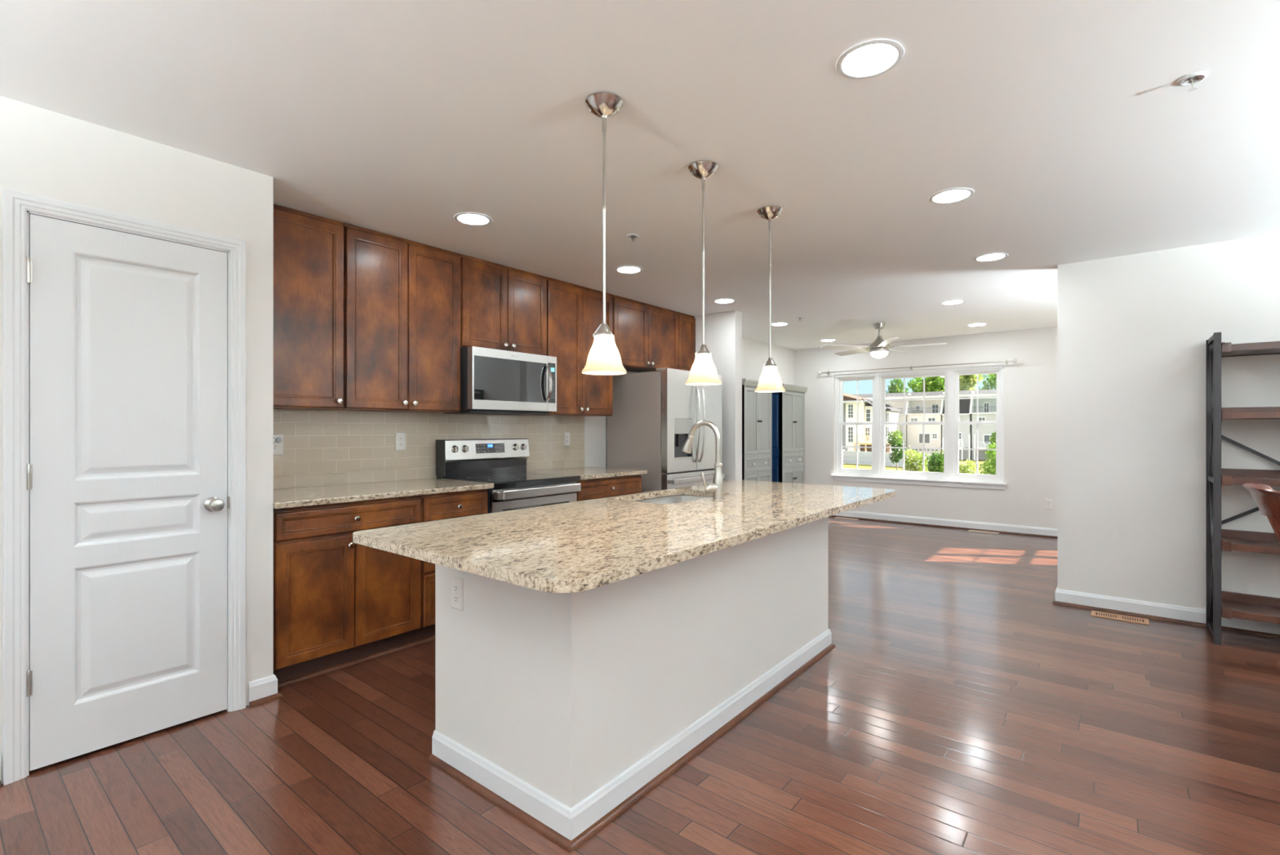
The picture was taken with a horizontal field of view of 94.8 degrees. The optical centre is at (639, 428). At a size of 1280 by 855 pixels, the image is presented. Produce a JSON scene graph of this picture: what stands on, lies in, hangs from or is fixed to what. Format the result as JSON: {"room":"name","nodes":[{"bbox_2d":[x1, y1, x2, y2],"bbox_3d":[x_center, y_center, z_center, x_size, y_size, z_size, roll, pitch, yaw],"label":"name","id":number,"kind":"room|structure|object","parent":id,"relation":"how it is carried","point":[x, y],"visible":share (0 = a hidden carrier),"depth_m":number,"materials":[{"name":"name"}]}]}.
{"room":"kitchen","nodes":[
{"label":"kitchen","id":0,"kind":"room"},
{"bbox_2d":[0,95,273,783],"bbox_3d":[-3.166,0.040,1.508,0.670,2.440,3.765,0,0,39],"label":"wall","id":1,"kind":"structure","parent":0,"point":[44,153],"depth_m":2.50,"materials":[{"name":"white paint"}]},
{"bbox_2d":[0,754,0,780],"bbox_3d":[-3.173,1.208,0.955,0.014,0.105,2.896,0,0,39],"label":"baseboard","id":2,"kind":"structure","parent":1,"relation":"attached to","point":[0,754],"depth_m":2.08,"materials":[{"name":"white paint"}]},
{"bbox_2d":[3,188,245,785],"bbox_3d":[-2.042,0.205,2.390,0.173,2.109,0.746,0,0,39],"label":"door","id":3,"kind":"structure","parent":1,"relation":"in","point":[124,335],"depth_m":2.33,"materials":[{"name":"white paint"}]},
{"bbox_2d":[248,674,277,705],"bbox_3d":[-1.816,1.208,2.780,0.199,0.105,0.117,0,0,39],"label":"baseboard","id":4,"kind":"structure","parent":1,"relation":"attached to","point":[267,686],"depth_m":2.72,"materials":[{"name":"white paint"}]},
{"bbox_2d":[248,691,283,706],"bbox_3d":[-1.804,1.250,2.782,0.216,0.019,0.134,0,0,39],"label":"trim","id":5,"kind":"structure","parent":1,"relation":"attached to","point":[278,695],"depth_m":2.71,"materials":[{"name":"brown wood"}]},
{"bbox_2d":[282,337,794,488],"bbox_3d":[-1.222,0.040,4.565,0.150,2.440,11.365,0,0,39],"label":"wall","id":6,"kind":"structure","parent":0,"point":[755,353],"depth_m":7.71,"materials":[{"name":"white paint"}]},
{"bbox_2d":[273,434,283,455],"bbox_3d":[-2.078,0.092,3.361,0.016,0.120,0.075,0,0,39],"label":"power outlet","id":7,"kind":"object","parent":6,"relation":"attached to","point":[277,438],"visible":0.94,"depth_m":3.37,"materials":[{"name":"white plastic"}]},
{"bbox_2d":[273,204,343,409],"bbox_3d":[-1.949,-0.645,3.258,0.359,1.066,0.481,0,0,39],"label":"upper cabinet","id":8,"kind":"object","parent":6,"relation":"attached to","point":[308,248],"visible":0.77,"depth_m":3.21,"materials":[{"name":"brown wood"}]},
{"bbox_2d":[326,222,460,413],"bbox_3d":[-1.554,-0.645,3.746,0.359,1.066,0.762,0,0,39],"label":"upper cabinet","id":9,"kind":"object","parent":6,"relation":"attached to","point":[402,296],"visible":0.97,"depth_m":3.61,"materials":[{"name":"brown wood"}]},
{"bbox_2d":[395,432,405,450],"bbox_3d":[-1.607,0.086,3.949,0.008,0.117,0.071,0,0,39],"label":"power outlet","id":10,"kind":"object","parent":6,"relation":"attached to","point":[400,437],"visible":1,"depth_m":3.94,"materials":[{"name":"white plastic"}]},
{"bbox_2d":[273,408,584,488],"bbox_3d":[-1.372,0.117,4.253,0.008,0.458,2.760,0,0,39],"label":"backsplash","id":11,"kind":"structure","parent":6,"relation":"attached to","point":[322,447],"depth_m":3.88,"materials":[{"name":"beige tile"}]},
{"bbox_2d":[459,253,546,355],"bbox_3d":[-1.071,-0.865,4.344,0.359,0.626,0.764,0,0,39],"label":"upper cabinet","id":12,"kind":"object","parent":6,"relation":"attached to","point":[503,307],"visible":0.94,"depth_m":4.21,"materials":[{"name":"brown wood"}]},
{"bbox_2d":[443,346,556,414],"bbox_3d":[-1.019,-0.328,4.306,0.471,0.440,0.757,0,0,39],"label":"microwave","id":13,"kind":"object","parent":12,"relation":"attached to","point":[493,381],"visible":0.95,"depth_m":4.13,"materials":[{"name":"silver plastic"}]},
{"bbox_2d":[564,431,569,445],"bbox_3d":[-0.639,0.090,5.147,0.008,0.117,0.071,0,0,39],"label":"power outlet","id":14,"kind":"object","parent":6,"relation":"attached to","point":[566,434],"visible":1,"depth_m":5.14,"materials":[{"name":"white plastic"}]},
{"bbox_2d":[536,276,613,416],"bbox_3d":[-0.587,-0.645,4.942,0.359,1.066,0.762,0,0,39],"label":"upper cabinet","id":15,"kind":"object","parent":6,"relation":"attached to","point":[574,312],"visible":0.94,"depth_m":4.80,"materials":[{"name":"brown wood"}]},
{"bbox_2d":[612,294,678,372],"bbox_3d":[-0.034,-0.872,5.626,0.359,0.612,0.986,0,0,39],"label":"upper cabinet","id":16,"kind":"object","parent":6,"relation":"attached to","point":[646,335],"visible":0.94,"depth_m":5.51,"materials":[{"name":"brown wood"}]},
{"bbox_2d":[677,311,695,370],"bbox_3d":[0.362,-0.872,6.141,0.328,0.612,0.305,0,0,39],"label":"upper cabinet","id":17,"kind":"object","parent":6,"relation":"attached to","point":[686,322],"visible":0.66,"depth_m":6.03,"materials":[{"name":"brown wood"}]},
{"bbox_2d":[0,0,1279,350],"bbox_3d":[1.479,-1.250,2.382,7.095,0.140,11.365,0,0,39],"label":"ceiling","id":18,"kind":"structure","parent":0,"point":[1075,137],"depth_m":2.29,"materials":[{"name":"white paint"}]},
{"bbox_2d":[453,212,491,225],"bbox_3d":[-0.939,-1.177,3.310,0.204,0.005,0.204,0,0,39],"label":"recessed light","id":19,"kind":"object","parent":18,"relation":"in","point":[467,218],"visible":1,"depth_m":3.30,"materials":[{"name":"white plastic"}]},
{"bbox_2d":[582,91,626,375],"bbox_3d":[-0.129,-0.690,2.126,0.162,0.978,0.162,0,0,39],"label":"pendant light","id":20,"kind":"object","parent":18,"relation":"hanging from","point":[604,358],"visible":1,"depth_m":2.10,"materials":[{"name":"white glass"}]},
{"bbox_2d":[614,266,642,273],"bbox_3d":[-0.084,-1.177,4.364,0.204,0.005,0.204,0,0,39],"label":"recessed light","id":21,"kind":"object","parent":18,"relation":"in","point":[624,269],"visible":1,"depth_m":4.35,"materials":[{"name":"white plastic"}]},
{"bbox_2d":[626,233,639,242],"bbox_3d":[-0.046,-1.161,3.599,0.080,0.038,0.080,0,0,39],"label":"sprinkler head","id":22,"kind":"object","parent":18,"relation":"attached to","point":[629,234],"visible":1,"depth_m":3.59},
{"bbox_2d":[685,160,721,385],"bbox_3d":[0.286,-0.690,2.651,0.162,0.978,0.162,0,0,39],"label":"pendant light","id":23,"kind":"object","parent":18,"relation":"hanging from","point":[703,371],"visible":1,"depth_m":2.62,"materials":[{"name":"beige glass"}]},
{"bbox_2d":[713,298,735,303],"bbox_3d":[0.778,-1.177,5.430,0.204,0.005,0.204,0,0,39],"label":"recessed light","id":24,"kind":"object","parent":18,"relation":"in","point":[718,300],"visible":1,"depth_m":5.41,"materials":[{"name":"white"}]},
{"bbox_2d":[755,205,785,392],"bbox_3d":[0.702,-0.690,3.175,0.162,0.978,0.162,0,0,39],"label":"pendant light","id":25,"kind":"object","parent":18,"relation":"hanging from","point":[770,380],"visible":1,"depth_m":3.14,"materials":[{"name":"beige glass"}]},
{"bbox_2d":[770,322,788,325],"bbox_3d":[1.571,-1.177,6.629,0.204,0.005,0.204,0,0,39],"label":"recessed light","id":26,"kind":"object","parent":18,"relation":"in","point":[774,323],"visible":0.98,"depth_m":6.60,"materials":[{"name":"white"}]},
{"bbox_2d":[820,338,835,341],"bbox_3d":[2.510,-1.177,7.848,0.204,0.005,0.204,0,0,39],"label":"recessed light","id":27,"kind":"object","parent":18,"relation":"in","point":[827,340],"visible":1,"depth_m":7.81,"materials":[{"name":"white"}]},
{"bbox_2d":[835,39,904,79],"bbox_3d":[0.734,-1.177,1.882,0.204,0.005,0.204,0,0,39],"label":"recessed light","id":28,"kind":"object","parent":18,"relation":"in","point":[873,58],"visible":1,"depth_m":1.87,"materials":[{"name":"white paint"}]},
{"bbox_2d":[820,322,946,358],"bbox_3d":[2.720,-0.986,6.590,1.273,0.387,1.286,0,0,39],"label":"ceiling fan","id":29,"kind":"object","parent":18,"relation":"hanging from","point":[879,348],"visible":1,"depth_m":6.54,"materials":[{"name":"grey metal"}]},
{"bbox_2d":[928,187,974,204],"bbox_3d":[1.578,-1.177,2.981,0.204,0.005,0.204,0,0,39],"label":"recessed light","id":30,"kind":"object","parent":18,"relation":"in","point":[956,194],"visible":1,"depth_m":2.97,"materials":[{"name":"white plastic"}]},
{"bbox_2d":[940,299,964,304],"bbox_3d":[2.914,-1.177,5.483,0.204,0.005,0.204,0,0,39],"label":"recessed light","id":31,"kind":"object","parent":18,"relation":"in","point":[953,301],"visible":1,"depth_m":5.48,"materials":[{"name":"white"}]},
{"bbox_2d":[966,323,986,326],"bbox_3d":[3.820,-1.177,6.669,0.204,0.005,0.204,0,0,39],"label":"recessed light","id":32,"kind":"object","parent":18,"relation":"in","point":[972,324],"visible":1,"depth_m":6.65,"materials":[{"name":"white"}]},
{"bbox_2d":[973,253,1008,261],"bbox_3d":[2.412,-1.177,4.045,0.204,0.005,0.204,0,0,39],"label":"recessed light","id":33,"kind":"object","parent":18,"relation":"in","point":[991,256],"visible":1,"depth_m":4.04,"materials":[{"name":"white plastic"}]},
{"bbox_2d":[1176,71,1208,91],"bbox_3d":[1.861,-1.161,1.981,0.080,0.038,0.080,0,0,39],"label":"sprinkler head","id":34,"kind":"object","parent":18,"relation":"attached to","point":[1204,74],"visible":1,"depth_m":1.98},
{"bbox_2d":[0,515,1279,854],"bbox_3d":[1.479,1.320,2.382,7.095,0.120,11.365,0,0,39],"label":"floor","id":35,"kind":"structure","parent":0,"point":[955,708],"depth_m":2.23,"materials":[{"name":"brown wood"}]},
{"bbox_2d":[273,494,420,687],"bbox_3d":[-1.733,0.818,3.274,0.674,0.884,0.779,0,0,39],"label":"base cabinet","id":36,"kind":"object","parent":35,"relation":"on","point":[339,602],"visible":0.77,"depth_m":3.03,"materials":[{"name":"brown wood"}]},
{"bbox_2d":[273,477,493,508],"bbox_3d":[-1.578,0.361,3.449,0.681,0.030,1.247,0,0,39],"label":"countertop","id":37,"kind":"structure","parent":36,"relation":"on","point":[331,494],"depth_m":3.33,"materials":[{"name":"stone"}]},
{"bbox_2d":[414,488,487,644],"bbox_3d":[-1.341,0.818,3.759,0.674,0.884,0.464,0,0,39],"label":"base cabinet","id":38,"kind":"object","parent":35,"relation":"on","point":[438,506],"visible":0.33,"depth_m":3.47,"materials":[{"name":"brown wood"}]},
{"bbox_2d":[435,438,581,513],"bbox_3d":[-0.932,0.653,4.229,0.687,1.154,0.766,0,0,39],"label":"range","id":39,"kind":"object","parent":35,"relation":"on","point":[501,462],"visible":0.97,"depth_m":4.19,"materials":[{"name":"silver metal"}]},
{"bbox_2d":[442,471,580,489],"bbox_3d":[-0.911,0.366,4.212,0.597,0.044,0.766,0,0,39],"label":"cooktop","id":40,"kind":"object","parent":39,"relation":"in","point":[501,480],"depth_m":4.11,"materials":[{"name":"black ceramic"}]},
{"bbox_2d":[487,481,581,513],"bbox_3d":[-0.922,0.797,4.221,0.660,0.865,0.762,0,0,39],"label":"oven","id":41,"kind":"object","parent":39,"relation":"in","point":[504,495],"depth_m":3.95,"materials":[{"name":"silver glass"}]},
{"bbox_2d":[576,474,641,501],"bbox_3d":[-0.460,0.818,4.849,0.674,0.884,0.776,0,0,39],"label":"base cabinet","id":42,"kind":"object","parent":35,"relation":"on","point":[602,487],"visible":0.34,"depth_m":4.63,"materials":[{"name":"brown wood"}]},
{"bbox_2d":[526,466,647,479],"bbox_3d":[-0.448,0.361,4.848,0.681,0.030,0.793,0,0,39],"label":"countertop","id":43,"kind":"structure","parent":42,"relation":"on","point":[585,473],"depth_m":4.75,"materials":[{"name":"stone"}]},
{"bbox_2d":[427,516,835,852],"bbox_3d":[0.163,0.818,2.817,0.771,0.884,2.125,0,0,39],"label":"kitchen island","id":44,"kind":"object","parent":35,"relation":"on","point":[562,711],"visible":0.63,"depth_m":2.09,"materials":[{"name":"white paint"}]},
{"bbox_2d":[451,575,463,610],"bbox_3d":[-0.674,0.605,2.162,0.071,0.117,0.008,0,0,39],"label":"power outlet","id":45,"kind":"object","parent":44,"relation":"attached to","point":[457,583],"visible":1,"depth_m":2.15,"materials":[{"name":"white plastic"}]},
{"bbox_2d":[453,594,458,602],"bbox_3d":[-0.675,0.625,2.160,0.033,0.027,0.003,0,0,39],"label":"receptacle","id":46,"kind":"object","parent":45,"relation":"attached to","point":[455,597],"depth_m":2.16,"materials":[{"name":"grey plastic"}]},
{"bbox_2d":[453,583,458,591],"bbox_3d":[-0.675,0.586,2.160,0.033,0.027,0.003,0,0,39],"label":"receptacle","id":47,"kind":"object","parent":45,"relation":"attached to","point":[455,586],"depth_m":2.16,"materials":[{"name":"white plastic"}]},
{"bbox_2d":[352,480,895,592],"bbox_3d":[0.250,0.361,2.656,1.040,0.030,2.615,0,0,39],"label":"island countertop","id":48,"kind":"structure","parent":44,"relation":"on","point":[582,545],"depth_m":1.96,"materials":[{"name":"stone"}]},
{"bbox_2d":[632,494,709,503],"bbox_3d":[0.173,0.475,3.030,0.394,0.198,0.624,0,0,39],"label":"sink","id":49,"kind":"object","parent":48,"relation":"in","point":[673,499],"visible":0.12,"depth_m":3.30,"materials":[{"name":"silver metal"}]},
{"bbox_2d":[680,420,724,501],"bbox_3d":[0.286,0.152,2.873,0.242,0.388,0.123,0,0,39],"label":"faucet","id":50,"kind":"object","parent":48,"relation":"on","point":[717,486],"visible":1,"depth_m":2.83,"materials":[{"name":"grey metal"}]},
{"bbox_2d":[606,367,724,492],"bbox_3d":[0.272,0.365,5.641,0.781,1.790,0.914,0,0,39],"label":"refrigerator","id":51,"kind":"object","parent":35,"relation":"on","point":[655,413],"visible":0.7,"depth_m":5.30,"materials":[{"name":"silver metal"}]},
{"bbox_2d":[742,378,772,481],"bbox_3d":[1.287,0.342,7.183,0.420,1.837,0.760,0,0,39],"label":"tall cabinet","id":52,"kind":"object","parent":35,"relation":"on","point":[757,406],"visible":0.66,"depth_m":7.03,"materials":[{"name":"grey wood"}]},
{"bbox_2d":[772,383,808,483],"bbox_3d":[1.915,0.342,7.961,0.420,1.837,0.760,0,0,39],"label":"tall cabinet","id":53,"kind":"object","parent":35,"relation":"on","point":[788,406],"visible":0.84,"depth_m":7.73,"materials":[{"name":"grey wood"}]},
{"bbox_2d":[833,516,859,519],"bbox_3d":[2.886,1.257,8.231,0.320,0.006,0.130,0,0,39],"label":"floor vent","id":54,"kind":"object","parent":35,"relation":"in","point":[841,517],"visible":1,"depth_m":8.20,"materials":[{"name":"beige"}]},
{"bbox_2d":[967,529,999,533],"bbox_3d":[4.186,1.257,7.167,0.320,0.006,0.130,0,0,39],"label":"floor vent","id":55,"kind":"object","parent":35,"relation":"in","point":[974,531],"visible":1,"depth_m":7.15,"materials":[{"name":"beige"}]},
{"bbox_2d":[1090,609,1149,624],"bbox_3d":[3.197,1.257,3.922,0.298,0.006,0.130,0,0,39],"label":"floor vent","id":56,"kind":"object","parent":35,"relation":"in","point":[1101,614],"visible":1,"depth_m":3.92,"materials":[{"name":"beige"}]},
{"bbox_2d":[1205,332,1279,644],"bbox_3d":[3.860,0.349,3.280,0.984,1.822,0.396,0,0,39],"label":"bookshelf","id":57,"kind":"object","parent":35,"relation":"on","point":[1219,602],"visible":1,"depth_m":3.49,"materials":[{"name":"wood"}]},
{"bbox_2d":[1242,482,1279,545],"bbox_3d":[2.931,0.754,2.407,0.651,1.016,0.470,0,0,39],"label":"dining chair","id":58,"kind":"object","parent":35,"relation":"on","point":[1267,499],"visible":1,"depth_m":2.50,"materials":[{"name":"brown wood"}]},
{"bbox_2d":[694,310,742,481],"bbox_3d":[0.683,0.040,6.171,0.795,2.440,0.137,0,0,39],"label":"wall","id":59,"kind":"structure","parent":0,"point":[723,330],"depth_m":5.93,"materials":[{"name":"white paint"}]},
{"bbox_2d":[794,326,1057,528],"bbox_3d":[4.129,0.040,7.450,4.545,2.440,0.150,0,0,39],"label":"wall","id":60,"kind":"structure","parent":0,"point":[1030,384],"depth_m":7.26,"materials":[{"name":"white paint"}]},
{"bbox_2d":[817,358,1017,375],"bbox_3d":[3.538,-0.803,7.758,2.432,0.066,0.115,0,0,39],"label":"curtain rod","id":61,"kind":"object","parent":60,"relation":"attached to","point":[1015,360],"visible":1,"depth_m":7.62,"materials":[{"name":"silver metal"}]},
{"bbox_2d":[831,364,1006,489],"bbox_3d":[3.628,-0.018,7.821,2.150,1.513,0.165,0,0,39],"label":"window","id":62,"kind":"structure","parent":60,"relation":"in","point":[951,476],"depth_m":7.71,"materials":[{"name":"white plastic"}]},
{"bbox_2d":[841,424,871,468],"bbox_3d":[3.062,0.258,8.306,0.418,0.621,0.008,0,0,39],"label":"grille","id":63,"kind":"object","parent":62,"relation":"attached to","point":[856,446],"depth_m":8.30,"materials":[{"name":"white plastic"}]},
{"bbox_2d":[843,380,872,422],"bbox_3d":[3.083,-0.387,8.332,0.418,0.591,0.008,0,0,39],"label":"grille","id":64,"kind":"object","parent":62,"relation":"attached to","point":[857,401],"depth_m":8.33,"materials":[{"name":"white plastic"}]},
{"bbox_2d":[884,424,943,471],"bbox_3d":[3.643,0.258,7.836,0.743,0.621,0.008,0,0,39],"label":"grille","id":65,"kind":"object","parent":62,"relation":"attached to","point":[903,447],"depth_m":7.91,"materials":[{"name":"white plastic"}]},
{"bbox_2d":[884,377,944,422],"bbox_3d":[3.665,-0.387,7.862,0.743,0.591,0.008,0,0,39],"label":"grille","id":66,"kind":"object","parent":62,"relation":"attached to","point":[923,398],"depth_m":7.93,"materials":[{"name":"white plastic"}]},
{"bbox_2d":[958,424,995,474],"bbox_3d":[4.223,0.258,7.367,0.413,0.621,0.008,0,0,39],"label":"grille","id":67,"kind":"object","parent":62,"relation":"attached to","point":[976,448],"depth_m":7.37,"materials":[{"name":"white plastic"}]},
{"bbox_2d":[959,374,996,421],"bbox_3d":[4.244,-0.387,7.394,0.413,0.591,0.008,0,0,39],"label":"grille","id":68,"kind":"object","parent":62,"relation":"attached to","point":[977,397],"depth_m":7.39,"materials":[{"name":"white plastic"}]},
{"bbox_2d":[830,515,1057,537],"bbox_3d":[3.998,1.250,7.431,4.365,0.019,0.017,0,0,39],"label":"trim","id":69,"kind":"structure","parent":60,"relation":"attached to","point":[932,525],"depth_m":7.47,"materials":[{"name":"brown wood"}]},
{"bbox_2d":[834,510,1057,536],"bbox_3d":[4.008,1.208,7.443,4.365,0.105,0.014,0,0,39],"label":"baseboard","id":70,"kind":"structure","parent":60,"relation":"attached to","point":[943,522],"depth_m":7.45,"materials":[{"name":"white paint"}]},
{"bbox_2d":[1044,498,1052,509],"bbox_3d":[4.756,0.877,6.843,0.071,0.117,0.008,0,0,39],"label":"power outlet","id":71,"kind":"object","parent":60,"relation":"attached to","point":[1048,502],"visible":1,"depth_m":6.84,"materials":[{"name":"white plastic"}]},
{"bbox_2d":[1057,233,1279,608],"bbox_3d":[4.366,0.040,3.234,3.375,2.440,0.125,0,0,39],"label":"wall","id":72,"kind":"structure","parent":0,"point":[1133,331],"depth_m":3.90,"materials":[{"name":"white paint"}]},
{"bbox_2d":[1052,596,1279,638],"bbox_3d":[4.354,1.250,3.244,3.406,0.019,0.187,0,0,39],"label":"trim","id":73,"kind":"structure","parent":72,"relation":"attached to","point":[1166,619],"depth_m":3.87,"materials":[{"name":"brown wood"}]},
{"bbox_2d":[1054,586,1279,634],"bbox_3d":[4.361,1.208,3.238,3.389,0.105,0.153,0,0,39],"label":"baseboard","id":74,"kind":"structure","parent":72,"relation":"attached to","point":[1175,611],"depth_m":3.90,"materials":[{"name":"white paint"}]},
{"label":"outside","id":75,"kind":"structure","parent":0,"visible":0},
{"bbox_2d":[842,458,993,474],"bbox_3d":[42.986,5.010,92.947,170.000,0.300,181.385,0,0,39],"label":"ground","id":76,"kind":"structure","parent":75,"point":[846,465],"depth_m":75.36,"materials":[{"name":"green plant"}]},
{"bbox_2d":[842,392,901,452],"bbox_3d":[33.985,-1.240,96.208,12.900,12.200,13.630,0,0,39],"label":"gabled house","id":77,"kind":"structure","parent":76,"relation":"on","point":[865,408],"depth_m":91.59,"materials":[{"name":"grey"}]},
{"bbox_2d":[852,391,915,451],"bbox_3d":[42.887,-0.765,107.419,13.650,11.250,11.600,0,0,39],"label":"townhouse","id":78,"kind":"structure","parent":76,"relation":"on","point":[899,405],"depth_m":101.23,"materials":[{"name":"beige"}]},
{"bbox_2d":[842,448,931,467],"bbox_3d":[29.818,3.885,80.219,19.700,1.950,6.918,0,0,39],"label":"vinyl fence","id":79,"kind":"object","parent":76,"relation":"on","point":[848,456],"visible":0.31,"depth_m":79.42,"materials":[{"name":"white plastic"}]},
{"bbox_2d":[886,427,906,470],"bbox_3d":[25.669,2.367,58.869,1.898,4.997,2.101,0,0,39],"label":"flowering tree","id":80,"kind":"object","parent":76,"relation":"on","point":[895,439],"visible":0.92,"depth_m":58.63,"materials":[{"name":"green plant"}]},
{"bbox_2d":[885,378,908,393],"bbox_3d":[52.672,-3.057,120.772,5.631,15.848,3.922,0,0,39],"label":"tree","id":81,"kind":"object","parent":76,"relation":"on","point":[897,388],"visible":0.27,"depth_m":120.18,"materials":[{"name":"green plant"}]},
{"bbox_2d":[901,444,928,471],"bbox_3d":[21.738,3.241,46.617,2.126,3.896,2.103,0,0,39],"label":"shrub","id":82,"kind":"object","parent":76,"relation":"on","point":[916,463],"visible":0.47,"depth_m":46.40,"materials":[{"name":"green plant"}]},
{"bbox_2d":[907,377,922,391],"bbox_3d":[59.513,-3.629,126.625,3.946,16.990,3.652,0,0,39],"label":"tree","id":83,"kind":"object","parent":76,"relation":"on","point":[912,384],"visible":0.27,"depth_m":126.51,"materials":[{"name":"green plant"}]},
{"bbox_2d":[906,391,944,458],"bbox_3d":[50.220,-0.765,101.299,5.150,11.250,11.900,0,0,39],"label":"townhouse","id":84,"kind":"structure","parent":76,"relation":"on","point":[932,433],"depth_m":97.49,"materials":[{"name":"beige"}]},
{"bbox_2d":[905,393,911,414],"bbox_3d":[45.365,-4.165,99.501,0.280,3.650,2.800,0,0,39],"label":"wall","id":85,"kind":"structure","parent":84,"relation":"attached to","point":[908,402],"depth_m":99.39,"materials":[{"name":"white paint"}]},
{"bbox_2d":[911,448,937,450],"bbox_3d":[46.940,3.495,97.058,4.020,0.230,0.040,0,0,39],"label":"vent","id":86,"kind":"object","parent":84,"relation":"attached to","point":[912,449],"depth_m":96.90,"materials":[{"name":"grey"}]},
{"bbox_2d":[915,376,944,391],"bbox_3d":[57.199,-3.480,114.332,6.634,16.696,5.307,0,0,39],"label":"tree","id":87,"kind":"object","parent":76,"relation":"on","point":[933,384],"visible":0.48,"depth_m":113.23,"materials":[{"name":"green plant"}]},
{"bbox_2d":[926,449,943,472],"bbox_3d":[20.800,3.272,40.997,1.605,3.596,1.799,0,0,39],"label":"shrub","id":88,"kind":"object","parent":76,"relation":"on","point":[939,463],"visible":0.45,"depth_m":40.83,"materials":[{"name":"green plant"}]},
{"bbox_2d":[942,390,976,459],"bbox_3d":[53.285,-0.765,97.535,3.950,11.250,13.900,0,0,39],"label":"townhouse","id":89,"kind":"structure","parent":76,"relation":"on","point":[965,430],"depth_m":93.58,"materials":[{"name":"grey"}]},
{"bbox_2d":[939,391,944,413],"bbox_3d":[49.503,-4.165,96.157,0.280,3.650,2.800,0,0,39],"label":"wall","id":90,"kind":"structure","parent":89,"relation":"attached to","point":[943,393],"depth_m":95.80,"materials":[{"name":"white paint"}]},
{"bbox_2d":[968,391,973,413],"bbox_3d":[52.769,-4.165,93.516,0.280,3.650,2.800,0,0,39],"label":"wall","id":91,"kind":"structure","parent":89,"relation":"attached to","point":[971,404],"depth_m":93.27,"materials":[{"name":"white paint"}]},
{"bbox_2d":[959,457,976,473],"bbox_3d":[14.757,2.974,26.636,1.058,3.401,1.178,0,0,39],"label":"shrub","id":92,"kind":"object","parent":76,"relation":"on","point":[966,469],"visible":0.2,"depth_m":26.48,"materials":[{"name":"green plant"}]},
{"bbox_2d":[959,373,983,390],"bbox_3d":[60.522,-3.612,109.142,6.096,16.958,4.546,0,0,39],"label":"tree","id":93,"kind":"object","parent":76,"relation":"on","point":[966,382],"visible":0.38,"depth_m":108.00,"materials":[{"name":"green plant"}]},
{"bbox_2d":[968,389,996,460],"bbox_3d":[58.982,-0.765,92.930,10.100,11.250,13.900,0,0,39],"label":"townhouse","id":94,"kind":"structure","parent":76,"relation":"on","point":[987,406],"depth_m":91.92,"materials":[{"name":"grey"}]},
{"bbox_2d":[978,440,995,474],"bbox_3d":[17.739,2.298,29.367,1.541,3.427,1.404,0,0,35],"label":"shrub","id":95,"kind":"object","parent":76,"relation":"on","point":[993,462],"visible":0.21,"depth_m":29.35,"materials":[{"name":"green plant"}]},
{"bbox_2d":[978,373,996,390],"bbox_3d":[68.939,-4.286,112.553,8.545,18.307,5.777,0,0,39],"label":"tree","id":96,"kind":"object","parent":76,"relation":"on","point":[992,380],"visible":0.2,"depth_m":112.88,"materials":[{"name":"green plant"}]},
{"bbox_2d":[986,431,995,452],"bbox_3d":[36.710,1.859,60.334,2.166,6.008,1.630,0,0,39],"label":"shrub","id":97,"kind":"object","parent":76,"relation":"on","point":[993,438],"visible":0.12,"depth_m":60.36,"materials":[{"name":"green plant"}]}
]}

